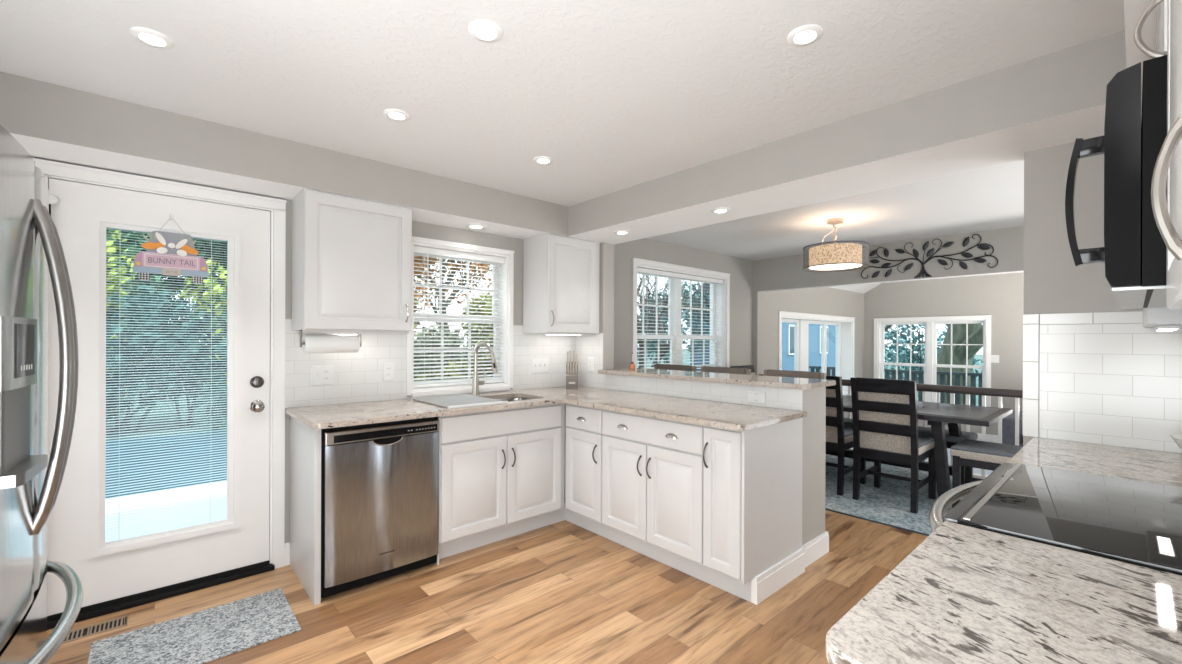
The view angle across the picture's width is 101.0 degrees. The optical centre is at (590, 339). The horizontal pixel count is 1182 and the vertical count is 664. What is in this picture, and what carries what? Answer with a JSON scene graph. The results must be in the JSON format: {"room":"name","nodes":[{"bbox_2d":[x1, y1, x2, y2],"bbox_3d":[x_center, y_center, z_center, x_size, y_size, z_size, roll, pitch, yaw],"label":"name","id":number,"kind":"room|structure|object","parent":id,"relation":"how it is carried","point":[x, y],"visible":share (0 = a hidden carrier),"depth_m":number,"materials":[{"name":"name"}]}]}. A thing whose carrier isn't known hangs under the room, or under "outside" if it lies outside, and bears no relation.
{"room":"kitchen","nodes":[
{"label":"kitchen","id":0,"kind":"room"},
{"bbox_2d":[32,157,565,543],"bbox_3d":[-1.615,0.062,3.117,4.050,2.500,0.200,0,0,-42],"label":"wall","id":1,"kind":"structure","parent":0,"point":[419,229],"depth_m":3.44,"materials":[{"name":"beige paint"}]},
{"bbox_2d":[33,158,286,629],"bbox_3d":[-2.182,0.251,2.524,1.014,2.118,0.209,0,0,-42],"label":"door","id":2,"kind":"structure","parent":1,"relation":"in","point":[116,575],"depth_m":2.51,"materials":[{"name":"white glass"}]},
{"bbox_2d":[0,72,567,238],"bbox_3d":[-1.616,-0.932,2.755,3.560,0.233,0.334,0,0,-42],"label":"soffit","id":3,"kind":"structure","parent":1,"relation":"attached to","point":[53,122],"depth_m":2.41,"materials":[{"name":"beige paint"}]},
{"bbox_2d":[284,543,289,565],"bbox_3d":[-1.768,1.249,2.840,0.042,0.125,0.015,0,0,-42],"label":"baseboard","id":4,"kind":"structure","parent":1,"relation":"attached to","point":[286,545],"depth_m":2.83,"materials":[{"name":"white paint"}]},
{"bbox_2d":[292,188,411,333],"bbox_3d":[-1.412,-0.426,2.906,0.580,0.774,0.361,0,0,-42],"label":"upper cabinet","id":5,"kind":"object","parent":1,"relation":"attached to","point":[352,257],"visible":1,"depth_m":2.77,"materials":[{"name":"white paint"}]},
{"bbox_2d":[299,330,360,346],"bbox_3d":[-1.500,-0.006,2.817,0.320,0.096,0.030,0,0,-42],"label":"towel holder","id":6,"kind":"object","parent":5,"relation":"attached to","point":[301,343],"visible":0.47,"depth_m":2.72,"materials":[{"name":"silver metal"}]},
{"bbox_2d":[302,334,359,352],"bbox_3d":[-1.501,0.022,2.817,0.280,0.108,0.108,0,0,-42],"label":"paper towel roll","id":7,"kind":"object","parent":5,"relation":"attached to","point":[314,343],"visible":1,"depth_m":2.78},
{"bbox_2d":[285,319,575,407],"bbox_3d":[-0.960,0.141,3.562,2.230,0.518,0.010,0,0,-42],"label":"tile backsplash","id":8,"kind":"structure","parent":1,"relation":"attached to","point":[357,377],"depth_m":3.15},
{"bbox_2d":[311,365,332,385],"bbox_3d":[-1.626,0.217,2.949,0.120,0.118,0.016,0,0,-42],"label":"wall switch","id":9,"kind":"object","parent":8,"relation":"attached to","point":[320,375],"visible":1,"depth_m":2.95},
{"bbox_2d":[383,363,393,380],"bbox_3d":[-1.336,0.213,3.215,0.072,0.118,0.008,0,0,-42],"label":"wall outlet","id":10,"kind":"object","parent":8,"relation":"attached to","point":[388,368],"visible":1,"depth_m":3.21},
{"bbox_2d":[532,358,547,372],"bbox_3d":[-0.419,0.216,4.030,0.165,0.118,0.016,0,0,-42],"label":"wall switch","id":11,"kind":"object","parent":8,"relation":"attached to","point":[538,365],"visible":1,"depth_m":4.03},
{"bbox_2d":[406,236,514,396],"bbox_3d":[-0.997,-0.157,3.650,0.852,1.092,0.230,0,0,-42],"label":"window","id":12,"kind":"structure","parent":1,"relation":"in","point":[508,266],"depth_m":3.74,"materials":[{"name":"white paint"}]},
{"bbox_2d":[413,246,504,387],"bbox_3d":[-0.966,-0.158,3.615,0.736,0.982,0.058,0,0,-42],"label":"window blind","id":13,"kind":"object","parent":12,"relation":"attached to","point":[417,249],"visible":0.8,"depth_m":3.59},
{"bbox_2d":[465,224,486,228],"bbox_3d":[-0.821,-0.808,3.478,0.150,0.009,0.150,0,0,-42],"label":"recessed light","id":14,"kind":"object","parent":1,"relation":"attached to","point":[472,226],"visible":1,"depth_m":3.46,"materials":[{"name":"white paint"}]},
{"bbox_2d":[523,233,599,333],"bbox_3d":[-0.218,-0.431,3.974,0.555,0.757,0.361,0,0,-42],"label":"upper cabinet","id":15,"kind":"object","parent":1,"relation":"attached to","point":[561,274],"visible":1,"depth_m":3.83,"materials":[{"name":"white paint"}]},
{"bbox_2d":[545,333,581,334],"bbox_3d":[-0.221,-0.045,3.982,0.360,0.012,0.042,0,0,-42],"label":"light","id":16,"kind":"object","parent":15,"relation":"attached to","point":[545,333],"visible":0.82,"depth_m":3.93,"materials":[{"name":"white"}]},
{"bbox_2d":[47,491,927,663],"bbox_3d":[1.018,1.361,2.471,7.120,0.080,4.720,0,0,-42],"label":"floor","id":17,"kind":"structure","parent":0,"point":[562,592],"depth_m":2.37,"materials":[{"name":"brown wood"}]},
{"bbox_2d":[0,125,82,663],"bbox_3d":[-1.800,0.411,1.055,0.966,1.800,0.930,0,0,-42],"label":"refrigerator","id":18,"kind":"object","parent":17,"relation":"on","point":[31,249],"visible":1,"depth_m":1.23,"materials":[{"name":"silver metal"}]},
{"bbox_2d":[47,616,127,643],"bbox_3d":[-2.256,1.308,2.183,0.260,0.004,0.100,0,0,-42],"label":"floor vent","id":19,"kind":"object","parent":17,"relation":"in","point":[109,625],"visible":0.76,"depth_m":2.20,"materials":[{"name":"beige metal"}]},
{"bbox_2d":[88,588,300,663],"bbox_3d":[-1.728,1.307,2.148,0.695,0.009,0.480,0,0,-42],"label":"floor mat","id":20,"kind":"object","parent":17,"relation":"on","point":[201,637],"visible":1,"depth_m":2.15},
{"bbox_2d":[289,416,320,605],"bbox_3d":[-1.553,0.871,2.636,0.029,0.883,0.599,0,0,-42],"label":"end panel","id":21,"kind":"object","parent":17,"relation":"on","point":[305,441],"visible":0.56,"depth_m":2.54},
{"bbox_2d":[321,417,438,597],"bbox_3d":[-1.290,0.877,2.823,0.598,0.872,0.617,0,0,-42],"label":"dishwasher","id":22,"kind":"object","parent":17,"relation":"on","point":[380,481],"visible":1,"depth_m":2.57,"materials":[{"name":"silver metal"}]},
{"bbox_2d":[435,403,564,564],"bbox_3d":[-0.685,0.874,3.361,1.007,0.883,0.651,0,0,-42],"label":"base cabinet","id":23,"kind":"object","parent":17,"relation":"on","point":[502,472],"visible":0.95,"depth_m":3.08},
{"bbox_2d":[565,404,610,539],"bbox_3d":[0.120,0.876,3.510,0.656,0.883,0.482,0,0,-42],"label":"base cabinet","id":24,"kind":"object","parent":17,"relation":"on","point":[583,430],"visible":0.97,"depth_m":3.27,"materials":[{"name":"white paint"}]},
{"bbox_2d":[602,410,712,584],"bbox_3d":[0.540,0.878,3.040,0.656,0.883,0.780,0,0,-42],"label":"base cabinet","id":25,"kind":"object","parent":17,"relation":"on","point":[652,468],"visible":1,"depth_m":2.80,"materials":[{"name":"white wood"}]},
{"bbox_2d":[654,364,696,370],"bbox_3d":[0.603,0.773,4.299,0.461,1.096,0.460,0,0,-42],"label":"bar stool","id":26,"kind":"object","parent":17,"relation":"on","point":[656,366],"visible":0.1,"depth_m":4.40,"materials":[{"name":"brown wood"}]},
{"bbox_2d":[701,366,750,374],"bbox_3d":[0.953,0.775,3.908,0.461,1.096,0.460,0,0,-42],"label":"bar stool","id":27,"kind":"object","parent":17,"relation":"on","point":[728,370],"visible":0.11,"depth_m":4.01,"materials":[{"name":"beige wood"}]},
{"bbox_2d":[703,418,804,604],"bbox_3d":[0.889,0.879,2.654,0.661,0.883,0.260,0,0,-42],"label":"base cabinet","id":28,"kind":"object","parent":17,"relation":"on","point":[752,479],"visible":0.97,"depth_m":2.50,"materials":[{"name":"white paint"}]},
{"bbox_2d":[285,386,806,430],"bbox_3d":[-0.273,0.418,2.797,2.202,0.030,2.047,0,0,-42],"label":"countertop","id":29,"kind":"structure","parent":28,"relation":"on","point":[724,415],"depth_m":2.83,"materials":[{"name":"stone"}]},
{"bbox_2d":[412,394,507,408],"bbox_3d":[-0.858,0.393,3.155,0.398,0.015,0.551,0,0,-42],"label":"drying mat","id":30,"kind":"object","parent":29,"relation":"on","point":[456,400],"visible":1,"depth_m":3.12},
{"bbox_2d":[437,397,529,419],"bbox_3d":[-0.675,0.521,3.302,0.753,0.178,0.435,0,0,-42],"label":"sink","id":31,"kind":"object","parent":29,"relation":"in","point":[514,398],"visible":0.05,"depth_m":3.63,"materials":[{"name":"metal"}]},
{"bbox_2d":[471,342,497,394],"bbox_3d":[-0.750,0.208,3.474,0.106,0.385,0.274,0,0,-42],"label":"faucet","id":32,"kind":"object","parent":29,"relation":"on","point":[475,383],"visible":0.99,"depth_m":3.52,"materials":[{"name":"silver metal"}]},
{"bbox_2d":[566,362,577,388],"bbox_3d":[-0.158,0.295,4.064,0.100,0.215,0.132,0,0,-2],"label":"knife block","id":33,"kind":"object","parent":29,"relation":"on","point":[571,379],"visible":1,"depth_m":4.00,"materials":[{"name":"grey wood"}]},
{"bbox_2d":[764,369,825,378],"bbox_3d":[1.343,0.776,3.472,0.461,1.096,0.460,0,0,-42],"label":"bar stool","id":34,"kind":"object","parent":17,"relation":"on","point":[779,373],"visible":0.13,"depth_m":3.58,"materials":[{"name":"beige wood"}]},
{"bbox_2d":[759,374,1022,478],"bbox_3d":[3.204,0.893,5.271,0.071,0.872,2.980,0,0,-42],"label":"railing","id":35,"kind":"object","parent":17,"relation":"on","point":[924,388],"visible":0.14,"depth_m":4.67,"materials":[{"name":"brown wood"}]},
{"bbox_2d":[825,454,963,535],"bbox_3d":[2.439,1.321,4.535,1.910,0.010,2.860,0,0,-42],"label":"area rug","id":36,"kind":"object","parent":17,"relation":"on","point":[889,504],"visible":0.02,"depth_m":3.99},
{"bbox_2d":[730,365,754,374],"bbox_3d":[1.986,0.810,5.577,0.457,1.009,0.611,0,0,-42],"label":"dining chair","id":37,"kind":"object","parent":36,"relation":"on","point":[751,367],"visible":0.02,"depth_m":5.83,"materials":[{"name":"brown wood"}]},
{"bbox_2d":[825,375,865,495],"bbox_3d":[2.151,0.811,4.439,0.611,1.009,0.457,0,0,-42],"label":"dining chair","id":38,"kind":"object","parent":36,"relation":"on","point":[839,437],"visible":0.39,"depth_m":4.16,"materials":[{"name":"brown wood"}]},
{"bbox_2d":[844,426,852,436],"bbox_3d":[2.187,0.824,4.471,0.511,0.027,0.446,0,0,-42],"label":"cushion","id":39,"kind":"object","parent":38,"relation":"on","point":[848,430],"depth_m":4.30,"materials":[{"name":"fabric"}]},
{"bbox_2d":[850,377,935,513],"bbox_3d":[2.499,0.812,4.020,0.611,1.009,0.457,0,0,-42],"label":"dining chair","id":40,"kind":"object","parent":36,"relation":"on","point":[884,411],"visible":0.99,"depth_m":3.87,"materials":[{"name":"brown wood"}]},
{"bbox_2d":[918,435,933,447],"bbox_3d":[2.534,0.825,4.052,0.511,0.027,0.446,0,0,-42],"label":"cushion","id":41,"kind":"object","parent":40,"relation":"on","point":[923,441],"depth_m":3.92,"materials":[{"name":"fabric"}]},
{"bbox_2d":[844,418,977,484],"bbox_3d":[2.939,1.089,4.974,0.360,0.458,1.550,0,0,-42],"label":"bench","id":42,"kind":"object","parent":36,"relation":"on","point":[922,431],"visible":0.12,"depth_m":4.43,"materials":[{"name":"wood"}]},
{"bbox_2d":[826,395,1011,496],"bbox_3d":[2.649,0.964,4.707,1.030,0.722,2.040,0,0,-42],"label":"dining table","id":43,"kind":"object","parent":36,"relation":"on","point":[937,415],"visible":0.3,"depth_m":4.01,"materials":[{"name":"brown wood"}]},
{"bbox_2d":[950,439,1022,507],"bbox_3d":[3.107,0.814,3.633,0.457,1.009,0.611,0,0,-42],"label":"bench","id":44,"kind":"object","parent":36,"relation":"on","point":[971,454],"visible":0.32,"depth_m":3.65,"materials":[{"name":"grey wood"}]},
{"bbox_2d":[951,439,1022,457],"bbox_3d":[3.075,0.827,3.669,0.446,0.027,0.511,0,0,-42],"label":"cushion","id":45,"kind":"object","parent":44,"relation":"on","point":[983,449],"depth_m":3.64,"materials":[{"name":"fabric"}]},
{"bbox_2d":[929,462,1181,575],"bbox_3d":[1.260,0.860,1.152,0.756,0.923,0.733,0,0,-42],"label":"range","id":46,"kind":"object","parent":17,"relation":"on","point":[1139,523],"visible":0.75,"depth_m":1.14,"materials":[{"name":"black glass"}]},
{"bbox_3d":[0.764,0.879,0.640,0.647,0.883,0.640,0,0,-42],"label":"base cabinet","id":47,"kind":"object","parent":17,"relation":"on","visible":0},
{"bbox_2d":[826,521,1181,663],"bbox_3d":[0.760,0.421,0.634,0.670,0.030,0.644,0,0,-42],"label":"countertop","id":48,"kind":"structure","parent":47,"relation":"on","point":[965,594],"depth_m":0.73,"materials":[{"name":"stone"}]},
{"bbox_3d":[1.832,0.882,1.595,0.667,0.883,0.640,0,0,-42],"label":"base cabinet","id":49,"kind":"object","parent":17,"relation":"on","visible":0},
{"bbox_2d":[1007,437,1181,486],"bbox_3d":[1.832,0.425,1.593,0.668,0.030,0.644,0,0,-42],"label":"countertop","id":50,"kind":"structure","parent":49,"relation":"on","point":[1150,466],"depth_m":1.66,"materials":[{"name":"stone"}]},
{"bbox_2d":[1170,434,1181,448],"bbox_3d":[2.070,0.371,1.585,0.242,0.080,0.242,0,0,-42],"label":"bowl","id":51,"kind":"object","parent":50,"relation":"on","point":[1177,438],"visible":1,"depth_m":1.66,"materials":[{"name":"ceramic"}]},
{"bbox_2d":[0,0,1124,260],"bbox_3d":[1.015,-1.109,2.394,7.240,0.140,4.920,0,0,-42],"label":"ceiling","id":52,"kind":"structure","parent":0,"point":[619,94],"depth_m":1.90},
{"bbox_2d":[129,27,173,48],"bbox_3d":[-1.521,-1.043,1.689,0.116,0.009,0.116,0,0,-42],"label":"recessed light","id":53,"kind":"object","parent":52,"relation":"in","point":[150,37],"visible":1,"depth_m":1.68,"materials":[{"name":"white paint"}]},
{"bbox_2d":[383,109,409,120],"bbox_3d":[-0.901,-1.041,2.261,0.116,0.009,0.116,0,0,-42],"label":"recessed light","id":54,"kind":"object","parent":52,"relation":"in","point":[394,114],"visible":1,"depth_m":2.25,"materials":[{"name":"white paint"}]},
{"bbox_2d":[468,20,502,42],"bbox_3d":[-0.355,-1.039,1.646,0.116,0.009,0.116,0,0,-42],"label":"recessed light","id":55,"kind":"object","parent":52,"relation":"in","point":[487,31],"visible":1,"depth_m":1.64,"materials":[{"name":"white paint"}]},
{"bbox_2d":[533,156,552,163],"bbox_3d":[-0.277,-1.039,2.826,0.116,0.009,0.116,0,0,-42],"label":"recessed light","id":56,"kind":"object","parent":52,"relation":"in","point":[540,159],"visible":1,"depth_m":2.81,"materials":[{"name":"white paint"}]},
{"bbox_2d":[787,24,823,46],"bbox_3d":[0.731,-1.036,1.662,0.116,0.009,0.116,0,0,-42],"label":"recessed light","id":57,"kind":"object","parent":52,"relation":"in","point":[804,35],"visible":1,"depth_m":1.65,"materials":[{"name":"white paint"}]},
{"bbox_2d":[803,218,868,271],"bbox_3d":[2.106,-0.825,4.203,0.510,0.420,0.510,0,0,-42],"label":"pendant lamp","id":58,"kind":"object","parent":52,"relation":"hanging from","point":[847,255],"visible":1,"depth_m":4.03,"materials":[{"name":"beige fabric"}]},
{"bbox_2d":[809,264,861,269],"bbox_3d":[2.106,-0.630,4.203,0.408,0.006,0.408,0,0,-42],"label":"diffuser","id":59,"kind":"object","parent":58,"relation":"attached to","point":[831,266],"depth_m":4.19,"materials":[{"name":"beige"}]},
{"bbox_2d":[568,29,1141,243],"bbox_3d":[0.985,-0.923,2.884,0.490,0.233,3.710,0,0,-42],"label":"beam","id":60,"kind":"structure","parent":52,"relation":"attached to","point":[988,120],"depth_m":2.22,"materials":[{"name":"beige paint"}]},
{"bbox_2d":[711,207,730,212],"bbox_3d":[0.808,-0.802,3.028,0.120,0.009,0.120,0,0,-42],"label":"recessed light","id":61,"kind":"object","parent":60,"relation":"attached to","point":[721,209],"visible":1,"depth_m":3.01,"materials":[{"name":"white paint"}]},
{"bbox_2d":[1124,0,1157,94],"bbox_3d":[0.586,-0.924,0.293,3.560,0.233,0.380,0,0,-42],"label":"trim","id":62,"kind":"structure","parent":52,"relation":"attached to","point":[1133,9],"depth_m":1.26,"materials":[{"name":"beige paint"}]},
{"bbox_2d":[614,238,863,417],"bbox_3d":[2.499,0.276,6.879,7.100,2.900,0.220,0,0,-42],"label":"wall","id":63,"kind":"structure","parent":0,"point":[824,300],"depth_m":6.19,"materials":[{"name":"beige paint"}]},
{"bbox_2d":[632,258,729,368],"bbox_3d":[0.988,-0.040,5.506,1.733,1.548,0.250,0,0,-42],"label":"window","id":64,"kind":"structure","parent":63,"relation":"in","point":[721,319],"depth_m":5.51,"materials":[{"name":"white paint"}]},
{"bbox_2d":[637,267,722,371],"bbox_3d":[1.023,-0.031,5.467,1.571,1.407,0.058,0,0,-42],"label":"window blind","id":65,"kind":"object","parent":64,"relation":"attached to","point":[639,270],"visible":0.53,"depth_m":5.47,"materials":[{"name":"white plastic"}]},
{"bbox_2d":[778,311,854,394],"bbox_3d":[3.573,0.291,7.853,2.748,1.382,0.300,0,0,-42],"label":"window","id":66,"kind":"structure","parent":63,"relation":"in","point":[845,326],"depth_m":8.27,"materials":[{"name":"white paint"}]},
{"bbox_2d":[976,433,997,442],"bbox_3d":[5.147,1.550,6.052,3.810,0.130,4.550,0,0,-42],"label":"baseboard","id":67,"kind":"structure","parent":63,"relation":"attached to","point":[989,438],"depth_m":7.65,"materials":[{"name":"white paint"}]},
{"bbox_2d":[830,283,880,293],"bbox_3d":[5.207,-1.569,6.109,4.100,1.690,4.970,0,0,-42],"label":"ceiling","id":68,"kind":"structure","parent":0,"point":[863,288],"depth_m":8.59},
{"bbox_2d":[593,142,1181,545],"bbox_3d":[1.216,0.258,3.061,0.345,2.127,3.660,0,0,-42],"label":"wall","id":69,"kind":"structure","parent":0,"point":[1053,284],"depth_m":2.04,"materials":[{"name":"beige paint"}]},
{"bbox_2d":[588,357,593,371],"bbox_3d":[-0.003,0.210,4.144,0.008,0.118,0.072,0,0,-42],"label":"wall outlet","id":70,"kind":"object","parent":69,"relation":"attached to","point":[590,360],"visible":1,"depth_m":4.14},
{"bbox_2d":[576,333,802,410],"bbox_3d":[0.542,0.176,3.548,0.010,0.458,2.015,0,0,-42],"label":"tile backsplash","id":71,"kind":"structure","parent":69,"relation":"attached to","point":[587,345],"depth_m":3.52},
{"bbox_2d":[598,368,835,389],"bbox_3d":[0.788,0.263,3.508,0.455,0.030,1.713,0,0,-42],"label":"ledge","id":72,"kind":"object","parent":69,"relation":"on","point":[740,379],"visible":0.99,"depth_m":3.22,"materials":[{"name":"stone"}]},
{"bbox_2d":[748,391,765,403],"bbox_3d":[1.020,0.356,3.000,0.008,0.072,0.118,0,0,-42],"label":"wall outlet","id":73,"kind":"object","parent":69,"relation":"attached to","point":[753,397],"visible":1,"depth_m":2.99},
{"bbox_2d":[802,531,828,567],"bbox_3d":[0.787,1.258,3.540,0.370,0.125,1.679,0,0,-42],"label":"baseboard","id":74,"kind":"structure","parent":69,"relation":"attached to","point":[817,547],"depth_m":2.92,"materials":[{"name":"white paint"}]},
{"bbox_2d":[1022,311,1142,436],"bbox_3d":[2.076,0.152,1.833,0.011,0.518,0.680,0,0,-42],"label":"trim","id":75,"kind":"structure","parent":69,"relation":"attached to","point":[1030,427],"depth_m":2.05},
{"bbox_2d":[752,226,1023,374],"bbox_3d":[3.684,0.150,4.738,0.130,2.360,4.550,0,0,-42],"label":"wall header","id":76,"kind":"structure","parent":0,"point":[781,273],"depth_m":5.14,"materials":[{"name":"beige paint"}]},
{"bbox_2d":[861,234,997,278],"bbox_3d":[3.385,-0.822,4.957,0.028,0.380,1.180,0,0,-41],"label":"wall art","id":77,"kind":"object","parent":76,"relation":"attached to","point":[963,265],"visible":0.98,"depth_m":4.93,"materials":[{"name":"metal"}]},
{"bbox_2d":[851,448,992,475],"bbox_3d":[5.172,1.676,6.189,4.030,0.120,4.720,0,0,-42],"label":"floor","id":78,"kind":"structure","parent":0,"point":[975,470],"depth_m":6.06,"materials":[{"name":"carpet"}]},
{"bbox_2d":[1002,410,1022,445],"bbox_3d":[6.453,1.220,5.898,1.010,0.800,2.180,0,0,-42],"label":"sofa","id":79,"kind":"object","parent":78,"relation":"on","point":[1008,423],"visible":0.1,"depth_m":6.31,"materials":[{"name":"fabric"}]},
{"bbox_2d":[864,272,1023,434],"bbox_3d":[6.655,-0.219,7.395,0.220,3.920,4.550,0,0,-42],"label":"wall","id":80,"kind":"structure","parent":0,"point":[1001,296],"depth_m":7.80,"materials":[{"name":"beige paint"}]},
{"bbox_2d":[873,315,991,406],"bbox_3d":[5.795,0.428,8.332,0.250,1.631,1.678,0,0,-42],"label":"window","id":81,"kind":"structure","parent":80,"relation":"in","point":[930,366],"depth_m":8.29,"materials":[{"name":"white paint"}]},
{"bbox_2d":[991,355,998,362],"bbox_3d":[6.309,0.299,7.604,0.016,0.120,0.100,0,0,-42],"label":"wall switch","id":82,"kind":"object","parent":80,"relation":"attached to","point":[994,358],"visible":1,"depth_m":7.61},
{"bbox_3d":[0.894,0.071,0.223,4.170,2.500,0.140,0,0,-42],"label":"wall","id":83,"kind":"structure","parent":0,"visible":0},
{"bbox_2d":[1039,323,1181,452],"bbox_3d":[2.095,0.175,1.813,0.010,0.472,0.628,0,0,-42],"label":"tile","id":84,"kind":"structure","parent":83,"relation":"attached to","point":[1120,385],"depth_m":1.89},
{"bbox_2d":[1133,0,1166,57],"bbox_3d":[1.394,-0.656,1.009,0.754,0.296,0.359,0,0,-42],"label":"upper cabinet","id":85,"kind":"object","parent":83,"relation":"attached to","point":[1161,23],"visible":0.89,"depth_m":0.91,"materials":[{"name":"white wood"}]},
{"bbox_2d":[1065,55,1166,307],"bbox_3d":[1.357,-0.297,1.048,0.753,0.414,0.458,0,0,-42],"label":"microwave","id":86,"kind":"object","parent":85,"relation":"attached to","point":[1133,253],"visible":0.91,"depth_m":0.90,"materials":[{"name":"black metal"}]},
{"bbox_2d":[1143,307,1181,327],"bbox_3d":[1.925,-0.422,1.493,0.667,0.759,0.370,0,0,-42],"label":"upper cabinet","id":87,"kind":"object","parent":83,"relation":"attached to","point":[1153,317],"visible":0.06,"depth_m":1.36,"materials":[{"name":"white wood"}]},
{"bbox_2d":[1154,325,1180,330],"bbox_3d":[1.846,-0.036,1.563,0.385,0.012,0.044,0,0,-42],"label":"light","id":88,"kind":"object","parent":87,"relation":"attached to","point":[1159,327],"visible":1,"depth_m":1.44,"materials":[{"name":"white"}]},
{"bbox_2d":[1151,0,1181,308],"bbox_3d":[0.885,-0.428,0.545,0.605,0.754,0.344,0,0,-42],"label":"upper cabinet","id":89,"kind":"object","parent":83,"relation":"attached to","point":[1168,166],"visible":1,"depth_m":0.63,"materials":[{"name":"white wood"}]},
{"bbox_3d":[-2.147,-0.630,2.492,0.016,0.030,0.024,0,0,-42],"label":"wall hook","id":90,"kind":"object","parent":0,"visible":0},
{"bbox_2d":[133,219,208,283],"bbox_3d":[-2.128,-0.461,2.475,0.291,0.336,0.035,0,0,-42],"label":"door sign","id":91,"kind":"object","parent":90,"relation":"hanging from","point":[159,242],"visible":1,"depth_m":2.46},
{"label":"outside","id":92,"kind":"structure","parent":0,"visible":0},
{"bbox_2d":[106,349,982,440],"bbox_3d":[-1.769,1.831,31.967,120.000,0.200,110.000,0,0,-42],"label":"ground","id":93,"kind":"structure","parent":92,"point":[977,356],"depth_m":10.96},
{"bbox_2d":[106,230,146,412],"bbox_3d":[-10.852,-0.357,9.595,3.113,4.159,2.094,0,0,-42],"label":"bush","id":94,"kind":"object","parent":93,"relation":"on","point":[118,235],"visible":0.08,"depth_m":10.23,"materials":[{"name":"green plant"}]},
{"bbox_2d":[105,481,225,541],"bbox_3d":[-3.857,1.544,2.881,5.100,0.360,2.270,0,0,-42],"label":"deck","id":95,"kind":"object","parent":93,"relation":"on","point":[224,481],"visible":0.02,"depth_m":3.92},
{"bbox_2d":[105,430,226,498],"bbox_3d":[-6.895,1.668,5.376,6.900,0.090,4.600,0,0,-42],"label":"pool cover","id":96,"kind":"object","parent":93,"relation":"on","point":[226,430],"visible":0.02,"depth_m":6.50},
{"bbox_2d":[106,284,226,433],"bbox_3d":[-8.226,0.369,9.242,4.167,2.806,2.532,0,0,-42],"label":"bush","id":97,"kind":"object","parent":93,"relation":"on","point":[144,286],"visible":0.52,"depth_m":8.89,"materials":[{"name":"green plant"}]},
{"bbox_2d":[106,228,226,399],"bbox_3d":[-12.104,-2.625,13.616,9.506,8.919,5.630,0,0,-42],"label":"bush","id":98,"kind":"object","parent":93,"relation":"on","point":[124,232],"visible":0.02,"depth_m":13.06,"materials":[{"name":"green plant"}]},
{"bbox_2d":[119,234,226,335],"bbox_3d":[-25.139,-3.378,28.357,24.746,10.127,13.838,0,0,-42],"label":"bush","id":99,"kind":"object","parent":93,"relation":"on","point":[128,237],"visible":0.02,"depth_m":29.16,"materials":[{"name":"green plant"}]},
{"bbox_2d":[177,257,226,385],"bbox_3d":[-7.935,-0.088,11.923,3.398,3.646,2.037,0,0,-42],"label":"bush","id":100,"kind":"object","parent":93,"relation":"on","point":[209,259],"visible":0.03,"depth_m":11.16,"materials":[{"name":"green plant"}]},
{"bbox_2d":[414,322,488,379],"bbox_3d":[-2.239,0.618,9.812,3.401,2.390,1.865,0,0,-42],"label":"bush","id":101,"kind":"object","parent":93,"relation":"on","point":[437,323],"visible":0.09,"depth_m":9.04,"materials":[{"name":"green plant"}]},
{"bbox_2d":[414,256,491,365],"bbox_3d":[-3.820,-0.930,11.502,3.798,5.338,4.555,0,0,-17],"label":"tree","id":102,"kind":"object","parent":93,"relation":"on","point":[416,257],"visible":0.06,"depth_m":11.19,"materials":[{"name":"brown plant"}]},
{"bbox_2d":[414,292,492,380],"bbox_3d":[-2.498,0.491,7.799,3.332,2.704,1.673,0,0,-42],"label":"bush","id":103,"kind":"object","parent":93,"relation":"on","point":[488,293],"visible":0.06,"depth_m":8.08,"materials":[{"name":"green plant"}]},
{"bbox_2d":[637,274,687,367],"bbox_3d":[1.069,-0.842,13.029,3.037,5.218,4.237,0,0,27],"label":"tree","id":104,"kind":"object","parent":93,"relation":"on","point":[639,329],"visible":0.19,"depth_m":12.70,"materials":[{"name":"green plant"}]},
{"bbox_2d":[637,275,708,366],"bbox_3d":[2.498,-0.621,17.334,3.286,4.820,4.595,0,0,24],"label":"tree","id":105,"kind":"object","parent":93,"relation":"on","point":[665,345],"visible":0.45,"depth_m":17.20,"materials":[{"name":"green plant"}]},
{"bbox_2d":[637,281,709,362],"bbox_3d":[3.514,-0.619,22.298,4.966,4.784,2.898,0,0,-42],"label":"bush","id":106,"kind":"object","parent":93,"relation":"on","point":[695,319],"visible":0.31,"depth_m":22.42,"materials":[{"name":"green plant"}]},
{"bbox_2d":[681,280,709,327],"bbox_3d":[5.208,-0.432,17.785,4.468,4.460,3.260,0,0,-21],"label":"tree","id":107,"kind":"object","parent":93,"relation":"on","point":[706,294],"visible":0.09,"depth_m":17.18,"materials":[{"name":"green plant"}]},
{"bbox_2d":[689,283,835,371],"bbox_3d":[10.400,-1.036,27.750,10.100,5.620,5.500,0,0,-42],"label":"house","id":108,"kind":"structure","parent":93,"relation":"on","point":[814,359],"depth_m":25.86,"materials":[{"name":"blue"}]},
{"bbox_2d":[827,325,913,343],"bbox_3d":[7.679,0.290,13.931,2.720,2.973,1.978,0,0,-31],"label":"tree","id":109,"kind":"object","parent":93,"relation":"on","point":[885,325],"visible":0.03,"depth_m":13.99,"materials":[{"name":"green plant"}]},
{"bbox_2d":[809,366,981,405],"bbox_3d":[7.686,1.224,10.301,0.120,1.080,6.100,0,0,-42],"label":"fence","id":110,"kind":"object","parent":93,"relation":"on","point":[887,371],"visible":0.15,"depth_m":10.43,"materials":[{"name":"brown wood"}]},
{"bbox_2d":[884,324,982,383],"bbox_3d":[12.961,0.466,19.144,6.365,3.052,3.550,0,0,-42],"label":"bush","id":111,"kind":"object","parent":93,"relation":"on","point":[903,357],"visible":0.35,"depth_m":18.83,"materials":[{"name":"green plant"}]},
{"bbox_2d":[937,323,982,404],"bbox_3d":[9.423,-3.447,11.416,7.767,10.613,6.274,0,0,29],"label":"tree","id":112,"kind":"object","parent":93,"relation":"on","point":[975,331],"visible":0.02,"depth_m":12.27,"materials":[{"name":"green plant"}]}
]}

